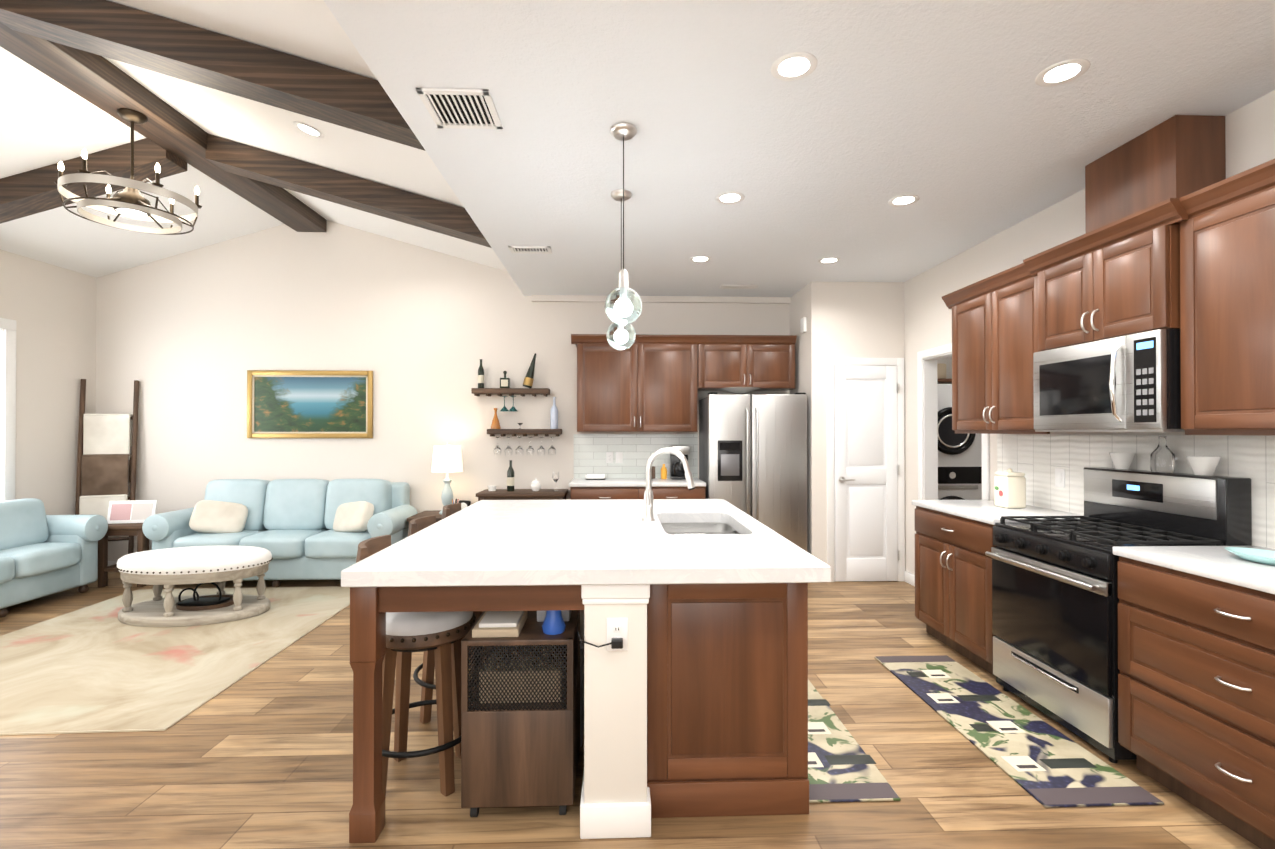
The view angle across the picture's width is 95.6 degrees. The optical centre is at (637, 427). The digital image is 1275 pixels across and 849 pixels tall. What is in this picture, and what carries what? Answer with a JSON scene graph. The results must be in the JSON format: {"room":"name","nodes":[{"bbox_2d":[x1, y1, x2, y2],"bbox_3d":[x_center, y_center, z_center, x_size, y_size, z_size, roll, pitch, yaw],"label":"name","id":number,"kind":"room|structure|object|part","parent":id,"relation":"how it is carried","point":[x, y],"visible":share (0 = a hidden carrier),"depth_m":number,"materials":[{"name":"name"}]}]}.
{"room":"kitchen","nodes":[
{"label":"kitchen","id":0,"kind":"room"},
{"bbox_2d":[0,249,96,514],"bbox_3d":[-5.408,-0.176,1.441,0.120,3.200,8.870,0,0,-2],"label":"wall","id":1,"kind":"structure","parent":0,"point":[50,309],"depth_m":5.39,"materials":[{"name":"white paint"}]},
{"bbox_2d":[0,318,15,500],"bbox_3d":[-5.500,-0.078,4.304,0.165,1.740,1.580,0,0,-2],"label":"window","id":2,"kind":"structure","parent":1,"relation":"in","point":[8,326],"depth_m":5.02,"materials":[{"name":"white"}]},
{"bbox_2d":[0,0,507,277],"bbox_3d":[-3.197,-2.010,1.593,4.550,0.910,8.990,0,0,-2],"label":"ceiling","id":3,"kind":"structure","parent":0,"point":[45,120],"depth_m":3.96,"materials":[{"name":"white paint"}]},
{"bbox_2d":[0,138,186,223],"bbox_3d":[-4.443,-1.750,4.278,2.005,0.802,0.210,0,0,-2],"label":"rafter","id":4,"kind":"object","parent":3,"relation":"attached to","point":[28,193],"visible":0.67,"depth_m":4.20,"materials":[{"name":"brown wood"}]},
{"bbox_2d":[54,108,201,234],"bbox_3d":[-3.275,-1.686,3.745,0.682,0.690,0.730,0,0,-2],"label":"chandelier","id":5,"kind":"object","parent":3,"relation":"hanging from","point":[129,201],"visible":1,"depth_m":3.69,"materials":[{"name":"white metal"}]},
{"bbox_2d":[0,0,424,150],"bbox_3d":[-2.083,-1.785,2.803,2.045,0.758,0.210,0,0,-2],"label":"rafter","id":6,"kind":"object","parent":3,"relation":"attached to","point":[217,61],"visible":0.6,"depth_m":2.71,"materials":[{"name":"brown wood"}]},
{"bbox_2d":[293,121,323,137],"bbox_3d":[-2.055,-1.859,3.610,0.170,0.052,0.176,0,0,-2],"label":"recessed light","id":7,"kind":"object","parent":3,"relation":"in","point":[308,130],"visible":0.98,"depth_m":3.60,"materials":[{"name":"white plastic"}]},
{"bbox_2d":[205,133,490,247],"bbox_3d":[-2.139,-1.775,4.362,2.045,0.758,0.210,0,0,-2],"label":"rafter","id":8,"kind":"object","parent":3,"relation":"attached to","point":[321,182],"visible":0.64,"depth_m":4.26,"materials":[{"name":"brown wood"}]},
{"bbox_2d":[96,220,789,560],"bbox_3d":[-1.948,-0.496,6.066,7.370,3.900,0.120,0,0,-2],"label":"wall","id":9,"kind":"structure","parent":0,"point":[187,340],"depth_m":5.97,"materials":[{"name":"white paint"}]},
{"bbox_2d":[108,561,117,565],"bbox_3d":[-3.095,1.403,5.944,4.770,0.100,0.017,0,0,-2],"label":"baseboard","id":10,"kind":"structure","parent":9,"relation":"attached to","point":[110,563],"depth_m":5.86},
{"bbox_2d":[0,22,326,231],"bbox_3d":[-3.202,-2.128,1.593,0.300,0.165,8.748,0,0,-2],"label":"beam","id":11,"kind":"structure","parent":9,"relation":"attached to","point":[104,84],"depth_m":3.74,"materials":[{"name":"brown wood"}]},
{"bbox_2d":[247,370,372,437],"bbox_3d":[-3.360,-0.239,5.935,1.260,0.695,0.030,0,0,-2],"label":"painting","id":12,"kind":"object","parent":9,"relation":"attached to","point":[305,404],"visible":1,"depth_m":5.93,"materials":[{"name":"multicoloured paint"}]},
{"bbox_2d":[471,388,549,396],"bbox_3d":[-1.299,-0.363,5.950,0.780,0.077,0.152,0,0,-2],"label":"shelf","id":13,"kind":"object","parent":9,"relation":"attached to","point":[534,392],"visible":0.96,"depth_m":5.88,"materials":[{"name":"brown wood"}]},
{"bbox_2d":[478,359,483,387],"bbox_3d":[-1.609,-0.552,5.939,0.066,0.300,0.066,0,0,-2],"label":"wine bottle","id":14,"kind":"object","parent":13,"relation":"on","point":[480,376],"visible":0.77,"depth_m":5.91,"materials":[{"name":"grey"}]},
{"bbox_2d":[500,396,508,411],"bbox_3d":[-1.369,-0.245,5.941,0.100,0.155,0.100,0,0,-2],"label":"wine glass","id":15,"kind":"object","parent":13,"relation":"hanging from","point":[504,409],"visible":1,"depth_m":5.92,"materials":[{"name":"teal glass"}]},
{"bbox_2d":[500,371,509,387],"bbox_3d":[-1.364,-0.495,5.947,0.100,0.185,0.062,0,0,-2],"label":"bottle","id":16,"kind":"object","parent":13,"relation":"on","point":[504,382],"visible":0.88,"depth_m":5.92,"materials":[{"name":"grey"}]},
{"bbox_2d":[509,396,516,411],"bbox_3d":[-1.279,-0.245,5.944,0.100,0.155,0.100,0,0,-2],"label":"wine glass","id":17,"kind":"object","parent":13,"relation":"hanging from","point":[513,409],"visible":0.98,"depth_m":5.93,"materials":[{"name":"teal glass"}]},
{"bbox_2d":[523,353,535,387],"bbox_3d":[-1.114,-0.586,5.957,0.143,0.363,0.101,0,0,-2],"label":"wine bottle","id":18,"kind":"object","parent":13,"relation":"on","point":[528,380],"visible":1,"depth_m":5.93,"materials":[{"name":"grey"}]},
{"bbox_2d":[487,429,561,436],"bbox_3d":[-1.159,0.052,5.952,0.750,0.077,0.152,0,0,-2],"label":"shelf","id":19,"kind":"object","parent":9,"relation":"attached to","point":[514,432],"visible":1,"depth_m":5.88,"materials":[{"name":"brown wood"}]},
{"bbox_2d":[491,408,500,428],"bbox_3d":[-1.459,-0.095,5.941,0.104,0.215,0.102,0,0,-2],"label":"vase","id":20,"kind":"object","parent":19,"relation":"on","point":[495,424],"visible":0.98,"depth_m":5.92,"materials":[{"name":"brown ceramic"}]},
{"bbox_2d":[494,437,500,454],"bbox_3d":[-1.438,0.187,5.935,0.080,0.190,0.080,0,0,-2],"label":"glass","id":21,"kind":"object","parent":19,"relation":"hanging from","point":[497,450],"visible":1,"depth_m":5.91,"materials":[{"name":"white"}]},
{"bbox_2d":[505,437,511,454],"bbox_3d":[-1.326,0.187,5.939,0.080,0.190,0.080,0,0,-2],"label":"glass","id":22,"kind":"object","parent":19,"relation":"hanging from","point":[508,450],"visible":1,"depth_m":5.91,"materials":[{"name":"white"}]},
{"bbox_2d":[516,437,522,454],"bbox_3d":[-1.214,0.187,5.944,0.080,0.190,0.080,0,0,-2],"label":"glass","id":23,"kind":"object","parent":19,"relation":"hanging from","point":[519,450],"visible":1,"depth_m":5.92,"materials":[{"name":"white"}]},
{"bbox_2d":[526,437,533,454],"bbox_3d":[-1.103,0.187,5.947,0.080,0.190,0.080,0,0,-2],"label":"glass","id":24,"kind":"object","parent":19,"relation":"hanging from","point":[530,450],"visible":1,"depth_m":5.92,"materials":[{"name":"white"}]},
{"bbox_2d":[537,437,544,454],"bbox_3d":[-0.991,0.187,5.952,0.080,0.190,0.080,0,0,-2],"label":"glass","id":25,"kind":"object","parent":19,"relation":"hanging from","point":[541,450],"visible":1,"depth_m":5.92,"materials":[{"name":"white"}]},
{"bbox_2d":[548,437,555,454],"bbox_3d":[-0.880,0.187,5.956,0.080,0.190,0.080,0,0,-2],"label":"glass","id":26,"kind":"object","parent":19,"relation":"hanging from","point":[551,450],"visible":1,"depth_m":5.93,"materials":[{"name":"white"}]},
{"bbox_2d":[550,397,557,428],"bbox_3d":[-0.859,-0.152,5.964,0.080,0.330,0.080,0,0,-2],"label":"bottle","id":27,"kind":"object","parent":19,"relation":"on","point":[554,417],"visible":1,"depth_m":5.93,"materials":[{"name":"blue"}]},
{"bbox_2d":[575,334,698,431],"bbox_3d":[-0.006,-0.437,5.900,1.200,0.960,0.347,0,0,-2],"label":"upper cabinet","id":28,"kind":"object","parent":9,"relation":"attached to","point":[648,383],"depth_m":5.73,"materials":[{"name":"brown wood"}]},
{"bbox_2d":[699,335,796,390],"bbox_3d":[1.087,-0.654,5.941,0.983,0.525,0.347,0,0,-2],"label":"upper cabinet","id":29,"kind":"object","parent":9,"relation":"attached to","point":[764,362],"depth_m":5.77,"materials":[{"name":"brown wood"}]},
{"bbox_2d":[0,572,1259,848],"bbox_3d":[-0.418,1.468,2.071,10.140,0.080,9.790,0,0,-2],"label":"floor","id":30,"kind":"structure","parent":0,"point":[260,756],"depth_m":2.32,"materials":[{"name":"brown wood"}]},
{"bbox_2d":[0,498,107,617],"bbox_3d":[-5.058,1.015,4.398,0.715,0.856,1.566,0,0,-2],"label":"loveseat","id":31,"kind":"object","parent":30,"relation":"on","point":[42,554],"visible":1,"depth_m":4.74,"materials":[{"name":"blue fabric"}]},
{"bbox_2d":[75,379,138,553],"bbox_3d":[-5.249,0.487,5.714,0.464,1.933,0.174,0,0,-22],"label":"blanket ladder","id":32,"kind":"object","parent":30,"relation":"on","point":[106,466],"visible":0.9,"depth_m":5.68,"materials":[{"name":"brown wood"}]},
{"bbox_2d":[98,523,148,586],"bbox_3d":[-4.708,1.170,5.505,0.425,0.560,0.550,0,0,-2],"label":"end table","id":33,"kind":"object","parent":30,"relation":"on","point":[125,529],"visible":0.44,"depth_m":5.25,"materials":[{"name":"brown wood"}]},
{"bbox_2d":[107,500,156,523],"bbox_3d":[-4.718,0.785,5.402,0.380,0.208,0.080,0,0,-12],"label":"framed picture","id":34,"kind":"object","parent":33,"relation":"on","point":[136,511],"visible":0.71,"depth_m":5.38,"materials":[{"name":"white"}]},
{"bbox_2d":[0,586,349,734],"bbox_3d":[-3.337,1.433,3.932,2.122,0.011,2.573,0,0,-2],"label":"rug","id":35,"kind":"object","parent":30,"relation":"on","point":[99,667],"visible":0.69,"depth_m":3.52,"materials":[{"name":"beige carpet"}]},
{"bbox_2d":[115,545,272,626],"bbox_3d":[-3.396,1.190,4.452,1.078,0.480,0.669,0,0,-2],"label":"ottoman","id":36,"kind":"object","parent":35,"relation":"on","point":[170,568],"visible":1,"depth_m":4.28,"materials":[{"name":"beige wood"}]},
{"bbox_2d":[142,479,417,588],"bbox_3d":[-3.290,0.973,5.510,2.186,0.954,0.815,0,0,-2],"label":"sofa","id":37,"kind":"object","parent":30,"relation":"on","point":[309,529],"visible":0.62,"depth_m":5.34,"materials":[{"name":"blue fabric"}]},
{"bbox_2d":[356,535,475,796],"bbox_3d":[-0.899,0.948,2.382,0.478,0.966,0.449,0,0,-2],"label":"stool","id":38,"kind":"object","parent":30,"relation":"on","point":[441,634],"visible":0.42,"depth_m":2.26,"materials":[{"name":"brown wood"}]},
{"bbox_2d":[406,510,441,522],"bbox_3d":[-1.898,1.151,5.697,0.565,0.600,0.530,0,0,-2],"label":"side table","id":39,"kind":"object","parent":30,"relation":"on","point":[429,513],"visible":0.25,"depth_m":5.60,"materials":[{"name":"brown wood"}]},
{"bbox_2d":[439,443,452,513],"bbox_3d":[-1.887,0.500,5.732,0.156,0.702,0.156,0,0,-2],"label":"lamp base","id":40,"kind":"object","parent":39,"relation":"on","point":[447,495],"visible":0.6,"depth_m":5.70,"materials":[{"name":"grey ceramic"}]},
{"bbox_2d":[431,446,462,472],"bbox_3d":[-1.887,0.308,5.733,0.300,0.255,0.300,0,0,-2],"label":"lampshade","id":41,"kind":"object","parent":40,"relation":"on","point":[446,459],"visible":1,"depth_m":5.61,"materials":[{"name":"white fabric"}]},
{"bbox_2d":[459,500,470,509],"bbox_3d":[-1.711,0.786,5.715,0.120,0.130,0.044,0,0,13],"label":"clock","id":42,"kind":"object","parent":39,"relation":"on","point":[465,503],"visible":0.52,"depth_m":5.70,"materials":[{"name":"black metal"}]},
{"bbox_2d":[404,515,492,723],"bbox_3d":[-0.919,0.952,2.952,0.477,0.966,0.450,0,0,-2],"label":"stool","id":43,"kind":"object","parent":30,"relation":"on","point":[427,665],"visible":0.1,"depth_m":2.82,"materials":[{"name":"brown wood"}]},
{"bbox_2d":[442,503,469,648],"bbox_3d":[-0.939,0.955,3.502,0.477,0.966,0.450,0,0,-2],"label":"stool","id":44,"kind":"object","parent":30,"relation":"on","point":[449,510],"visible":0.02,"depth_m":3.53,"materials":[{"name":"brown wood"}]},
{"bbox_2d":[461,610,579,816],"bbox_3d":[-0.443,1.048,2.296,0.403,0.762,0.405,0,0,-2],"label":"cabinet","id":45,"kind":"object","parent":30,"relation":"on","point":[520,725],"visible":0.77,"depth_m":2.10,"materials":[{"name":"brown wood"}]},
{"bbox_2d":[476,489,567,500],"bbox_3d":[-1.144,1.045,5.805,0.860,0.815,0.420,0,0,-2],"label":"bar","id":46,"kind":"object","parent":30,"relation":"on","point":[525,494],"visible":0.42,"depth_m":5.62,"materials":[{"name":"brown wood"}]},
{"bbox_2d":[488,486,495,490],"bbox_3d":[-1.464,0.612,5.817,0.090,0.050,0.090,0,0,-2],"label":"jar","id":47,"kind":"object","parent":46,"relation":"on","point":[491,488],"visible":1,"depth_m":5.78,"materials":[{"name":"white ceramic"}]},
{"bbox_2d":[507,460,514,490],"bbox_3d":[-1.274,0.482,5.804,0.076,0.310,0.076,0,0,-2],"label":"wine bottle","id":48,"kind":"object","parent":46,"relation":"on","point":[510,479],"visible":1,"depth_m":5.78,"materials":[{"name":"grey"}]},
{"bbox_2d":[531,478,540,490],"bbox_3d":[-1.024,0.572,5.813,0.104,0.130,0.104,0,0,-2],"label":"sugar bowl","id":49,"kind":"object","parent":46,"relation":"on","point":[535,485],"visible":1,"depth_m":5.78,"materials":[{"name":"white ceramic"}]},
{"bbox_2d":[552,472,558,490],"bbox_3d":[-0.824,0.542,5.820,0.070,0.190,0.070,0,0,-2],"label":"wine glass","id":50,"kind":"object","parent":46,"relation":"on","point":[555,476],"visible":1,"depth_m":5.80,"materials":[{"name":"white"}]},
{"bbox_2d":[580,610,583,746],"bbox_3d":[-0.436,1.193,2.828,0.380,0.480,0.560,0,0,-2],"label":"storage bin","id":51,"kind":"object","parent":30,"relation":"on","point":[581,675],"visible":0.08,"depth_m":2.60,"materials":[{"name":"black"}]},
{"bbox_2d":[341,580,830,842],"bbox_3d":[-0.192,0.992,2.983,1.667,0.885,1.998,0,0,-2],"label":"kitchen island","id":52,"kind":"object","parent":30,"relation":"on","point":[695,641],"depth_m":2.12,"materials":[{"name":"wood"}]},
{"bbox_2d":[341,500,830,583],"bbox_3d":[-0.201,0.519,2.989,1.680,0.060,2.004,0,0,-2],"label":"island countertop","id":53,"kind":"structure","parent":52,"relation":"on","point":[487,541],"depth_m":2.34,"materials":[{"name":"white stone"}]},
{"bbox_2d":[569,486,644,499],"bbox_3d":[-0.292,1.004,5.729,0.697,0.894,0.625,0,0,-2],"label":"base cabinet","id":54,"kind":"object","parent":30,"relation":"on","point":[576,492],"depth_m":5.42,"materials":[{"name":"brown wood"}]},
{"bbox_2d":[569,478,704,485],"bbox_3d":[-0.008,0.539,5.739,1.295,0.036,0.630,0,0,-2],"label":"countertop","id":55,"kind":"structure","parent":54,"relation":"on","point":[576,481],"depth_m":5.48,"materials":[{"name":"white stone"}]},
{"bbox_2d":[585,474,605,479],"bbox_3d":[-0.425,0.497,5.855,0.200,0.049,0.140,0,0,-2],"label":"tray","id":56,"kind":"object","parent":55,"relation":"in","point":[595,476],"visible":0.96,"depth_m":5.79,"materials":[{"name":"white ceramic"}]},
{"bbox_2d":[661,464,666,478],"bbox_3d":[0.269,0.447,5.890,0.064,0.150,0.064,0,0,-2],"label":"soap bottle","id":57,"kind":"object","parent":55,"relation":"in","point":[663,472],"visible":1,"depth_m":5.86,"materials":[{"name":"orange plastic"}]},
{"bbox_2d":[670,445,689,478],"bbox_3d":[0.433,0.352,5.925,0.190,0.339,0.225,0,0,-2],"label":"coffee maker","id":58,"kind":"object","parent":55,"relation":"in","point":[677,471],"visible":0.65,"depth_m":5.83,"materials":[{"name":"black plastic"}]},
{"bbox_2d":[645,486,705,498],"bbox_3d":[0.286,1.004,5.750,0.697,0.894,0.625,0,0,-2],"label":"base cabinet","id":59,"kind":"object","parent":30,"relation":"on","point":[659,492],"depth_m":5.44,"materials":[{"name":"brown wood"}]},
{"bbox_2d":[699,387,806,550],"bbox_3d":[1.125,0.534,5.729,0.936,1.836,0.718,0,0,-2],"label":"refrigerator","id":60,"kind":"object","parent":30,"relation":"on","point":[753,455],"depth_m":5.44,"materials":[{"name":"grey metal"}]},
{"bbox_3d":[1.003,-0.359,5.662,0.400,0.052,0.400,0,0,-2],"label":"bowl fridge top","id":61,"kind":"part","parent":60,"relation":"part of","materials":[{"name":"silver metal"}]},
{"bbox_2d":[808,680,900,802],"bbox_3d":[0.794,1.426,2.861,0.400,0.011,1.320,0,0,-2],"label":"kitchen mat","id":62,"kind":"object","parent":30,"relation":"on","point":[842,767],"visible":0.38,"depth_m":2.43,"materials":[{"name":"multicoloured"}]},
{"bbox_2d":[912,502,995,676],"bbox_3d":[2.272,0.991,3.652,0.620,0.895,0.865,0,0,-2],"label":"base cabinet","id":63,"kind":"object","parent":30,"relation":"on","point":[953,571],"depth_m":3.58,"materials":[{"name":"brown wood"}]},
{"bbox_2d":[912,500,1083,521],"bbox_3d":[2.269,0.526,3.660,0.625,0.035,0.892,0,0,-2],"label":"countertop","id":64,"kind":"structure","parent":63,"relation":"on","point":[986,509],"depth_m":3.58,"materials":[{"name":"white stone"}]},
{"bbox_2d":[994,468,1025,507],"bbox_3d":[2.373,0.383,3.686,0.134,0.249,0.130,0,0,-2],"label":"floral canister","id":65,"kind":"object","parent":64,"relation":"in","point":[1009,488],"visible":0.98,"depth_m":3.62,"materials":[{"name":"beige ceramic"}]},
{"bbox_2d":[937,384,981,499],"bbox_3d":[3.320,0.496,6.465,0.690,1.920,0.752,0,0,-2],"label":"washer","id":66,"kind":"object","parent":30,"relation":"on","point":[959,466],"visible":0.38,"depth_m":6.13,"materials":[{"name":"white metal"}]},
{"bbox_2d":[874,655,1163,807],"bbox_3d":[1.736,1.427,2.895,0.465,0.011,1.440,0,0,-2],"label":"kitchen mat","id":67,"kind":"object","parent":30,"relation":"on","point":[1043,763],"visible":1,"depth_m":2.62,"materials":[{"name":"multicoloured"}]},
{"bbox_2d":[985,467,1251,762],"bbox_3d":[2.266,0.825,2.828,0.691,1.215,0.760,0,0,-2],"label":"range","id":68,"kind":"object","parent":30,"relation":"on","point":[1055,600],"visible":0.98,"depth_m":2.70,"materials":[{"name":"silver metal"}]},
{"bbox_2d":[1109,452,1134,468],"bbox_3d":[2.544,0.174,3.033,0.106,0.085,0.106,0,0,-2],"label":"bowl","id":69,"kind":"object","parent":68,"relation":"on","point":[1122,460],"visible":0.98,"depth_m":3.00,"materials":[{"name":"white ceramic"}]},
{"bbox_2d":[1150,436,1174,472],"bbox_3d":[2.557,0.128,2.813,0.090,0.176,0.090,0,0,-2],"label":"decanter","id":70,"kind":"object","parent":68,"relation":"on","point":[1162,456],"visible":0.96,"depth_m":2.79,"materials":[{"name":"clear glass"}]},
{"bbox_2d":[1186,456,1220,475],"bbox_3d":[2.559,0.172,2.613,0.112,0.085,0.112,0,0,-2],"label":"bowl","id":71,"kind":"object","parent":68,"relation":"on","point":[1204,465],"visible":0.98,"depth_m":2.58,"materials":[{"name":"white ceramic"}]},
{"bbox_2d":[1113,550,1274,848],"bbox_3d":[2.333,0.980,1.966,0.620,0.895,0.940,0,0,-2],"label":"base cabinet","id":72,"kind":"object","parent":30,"relation":"on","point":[1196,676],"depth_m":2.07,"materials":[{"name":"brown wood"}]},
{"bbox_2d":[1113,546,1274,589],"bbox_3d":[2.348,0.511,1.475,0.625,0.035,1.946,0,0,-2],"label":"countertop","id":73,"kind":"structure","parent":72,"relation":"on","point":[1216,560],"depth_m":2.17,"materials":[{"name":"white stone"}]},
{"bbox_2d":[1225,547,1274,565],"bbox_3d":[2.332,0.482,2.132,0.180,0.030,0.270,0,0,-2],"label":"dish","id":74,"kind":"object","parent":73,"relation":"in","point":[1261,556],"visible":1,"depth_m":2.18,"materials":[{"name":"teal ceramic"}]},
{"bbox_2d":[652,466,654,478],"bbox_3d":[0.138,0.460,5.923,0.090,0.124,0.035,0,0,-2],"label":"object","id":75,"kind":"structure","parent":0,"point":[653,472],"depth_m":5.92,"materials":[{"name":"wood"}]},
{"bbox_2d":[790,286,805,393],"bbox_3d":[1.684,0.013,5.925,0.120,2.880,0.660,0,0,-2],"label":"wall","id":76,"kind":"structure","parent":0,"point":[797,305],"depth_m":5.81,"materials":[{"name":"white paint"}]},
{"bbox_2d":[323,0,1274,303],"bbox_3d":[1.804,-1.487,2.171,5.692,0.290,9.790,0,0,-2],"label":"ceiling","id":77,"kind":"structure","parent":0,"point":[959,122],"depth_m":2.59,"materials":[{"name":"white paint"}]},
{"bbox_2d":[416,88,502,128],"bbox_3d":[-0.770,-1.392,2.533,0.300,0.015,0.300,0,0,-2],"label":"ceiling vent","id":78,"kind":"object","parent":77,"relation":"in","point":[461,108],"visible":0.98,"depth_m":2.51,"materials":[{"name":"white plastic"}]},
{"bbox_2d":[508,246,551,253],"bbox_3d":[-0.830,-1.379,4.482,0.320,0.015,0.160,0,0,-2],"label":"ceiling vent","id":79,"kind":"object","parent":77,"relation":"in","point":[533,249],"visible":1,"depth_m":4.48,"materials":[{"name":"white plastic"}]},
{"bbox_2d":[606,189,635,349],"bbox_3d":[-0.097,-0.927,3.434,0.176,0.932,0.176,0,0,-2],"label":"pendant light","id":80,"kind":"object","parent":77,"relation":"hanging from","point":[616,195],"depth_m":3.38,"materials":[{"name":"glass"}]},
{"bbox_3d":[-0.097,-0.545,3.432,0.176,0.169,0.176,0,0,-2],"label":"pendant light globe","id":81,"kind":"part","parent":80,"relation":"part of"},
{"bbox_2d":[605,122,641,324],"bbox_3d":[-0.066,-0.939,2.705,0.176,0.918,0.176,0,0,-2],"label":"pendant light","id":82,"kind":"object","parent":77,"relation":"hanging from","point":[623,131],"depth_m":2.66,"materials":[{"name":"glass"}]},
{"bbox_3d":[-0.066,-0.565,2.703,0.176,0.169,0.176,0,0,-2],"label":"pendant globe","id":83,"kind":"part","parent":82,"relation":"part of"},
{"bbox_2d":[690,256,710,262],"bbox_3d":[0.516,-1.382,4.741,0.176,0.006,0.176,0,0,-2],"label":"recessed light","id":84,"kind":"object","parent":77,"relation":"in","point":[698,259],"visible":1,"depth_m":4.74,"materials":[{"name":"white plastic"}]},
{"bbox_2d":[716,192,744,203],"bbox_3d":[0.561,-1.390,3.501,0.176,0.006,0.176,0,0,-2],"label":"recessed light","id":85,"kind":"object","parent":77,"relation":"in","point":[730,198],"visible":1,"depth_m":3.49,"materials":[{"name":"white plastic"}]},
{"bbox_2d":[719,284,757,288],"bbox_3d":[0.985,-1.371,5.628,0.360,0.015,0.120,0,0,-2],"label":"ceiling vent","id":86,"kind":"object","parent":77,"relation":"in","point":[722,286],"visible":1,"depth_m":5.62,"materials":[{"name":"white plastic"}]},
{"bbox_2d":[771,52,816,80],"bbox_3d":[0.607,-1.398,2.242,0.176,0.006,0.176,0,0,-2],"label":"recessed light","id":87,"kind":"object","parent":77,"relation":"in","point":[793,66],"visible":1,"depth_m":2.24,"materials":[{"name":"white plastic"}]},
{"bbox_2d":[818,257,839,263],"bbox_3d":[1.586,-1.382,4.779,0.176,0.006,0.176,0,0,-2],"label":"recessed light","id":88,"kind":"object","parent":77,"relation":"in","point":[828,260],"visible":0.96,"depth_m":4.78,"materials":[{"name":"white plastic"}]},
{"bbox_2d":[888,195,919,206],"bbox_3d":[1.631,-1.390,3.540,0.176,0.006,0.176,0,0,-2],"label":"recessed light","id":89,"kind":"object","parent":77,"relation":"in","point":[902,200],"visible":1,"depth_m":3.54,"materials":[{"name":"white plastic"}]},
{"bbox_2d":[1035,58,1089,86],"bbox_3d":[1.676,-1.398,2.281,0.176,0.006,0.176,0,0,-2],"label":"recessed light","id":90,"kind":"object","parent":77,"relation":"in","point":[1062,72],"visible":1,"depth_m":2.27,"materials":[{"name":"white plastic"}]},
{"bbox_2d":[806,281,904,581],"bbox_3d":[2.084,0.010,5.519,0.890,2.880,0.120,0,0,-2],"label":"wall","id":91,"kind":"structure","parent":0,"point":[854,319],"depth_m":5.46,"materials":[{"name":"white paint"}]},
{"bbox_2d":[826,358,904,581],"bbox_3d":[2.152,0.395,5.420,0.740,2.110,0.078,0,0,-2],"label":"door","id":92,"kind":"structure","parent":91,"relation":"attached to","point":[865,479],"depth_m":5.43,"materials":[{"name":"white wood"}]},
{"bbox_2d":[937,357,951,378],"bbox_3d":[3.464,0.020,7.060,1.740,2.880,0.120,0,0,-2],"label":"wall","id":93,"kind":"structure","parent":0,"point":[947,362],"depth_m":7.00,"materials":[{"name":"white paint"}]},
{"bbox_2d":[937,363,951,383],"bbox_3d":[3.364,-0.631,6.795,1.400,0.220,0.390,0,0,-2],"label":"shelf","id":94,"kind":"object","parent":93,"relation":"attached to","point":[941,373],"visible":0.17,"depth_m":6.66,"materials":[{"name":"brown wood"}]},
{"bbox_2d":[904,90,1274,574],"bbox_3d":[2.737,-0.016,1.450,0.120,2.880,8.300,0,0,-2],"label":"wall","id":95,"kind":"structure","parent":0,"point":[1250,135],"depth_m":4.21,"materials":[{"name":"white paint"}]},
{"bbox_2d":[905,343,989,586],"bbox_3d":[2.606,0.381,4.805,0.138,2.130,1.340,0,0,-2],"label":"door frame","id":96,"kind":"structure","parent":95,"relation":"attached to","point":[928,460],"depth_m":5.13,"materials":[{"name":"white wood"}]},
{"bbox_2d":[946,259,1049,433],"bbox_3d":[2.420,-0.464,3.673,0.347,0.965,0.878,0,0,-2],"label":"upper cabinet","id":97,"kind":"object","parent":95,"relation":"attached to","point":[993,317],"depth_m":3.63,"materials":[{"name":"brown wood"}]},
{"bbox_2d":[1034,199,1173,352],"bbox_3d":[2.430,-0.687,2.844,0.387,0.530,0.759,0,0,-2],"label":"upper cabinet","id":98,"kind":"object","parent":95,"relation":"attached to","point":[1116,279],"depth_m":2.74,"materials":[{"name":"brown wood"}]},
{"bbox_2d":[1033,329,1184,431],"bbox_3d":[2.389,-0.199,2.839,0.468,0.438,0.752,0,0,-2],"label":"microwave","id":99,"kind":"object","parent":98,"relation":"attached to","point":[1130,383],"visible":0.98,"depth_m":2.67,"materials":[{"name":"silver metal"}]},
{"bbox_2d":[1083,115,1225,234],"bbox_3d":[2.508,-1.174,2.831,0.232,0.443,0.500,0,0,-2],"label":"cover","id":100,"kind":"object","parent":95,"relation":"attached to","point":[1181,154],"depth_m":2.67,"materials":[{"name":"brown wood"}]},
{"bbox_2d":[1174,159,1274,434],"bbox_3d":[2.482,-0.476,1.959,0.347,0.965,0.987,0,0,-2],"label":"upper cabinet","id":101,"kind":"object","parent":95,"relation":"attached to","point":[1180,230],"depth_m":2.25,"materials":[{"name":"brown wood"}]}
]}

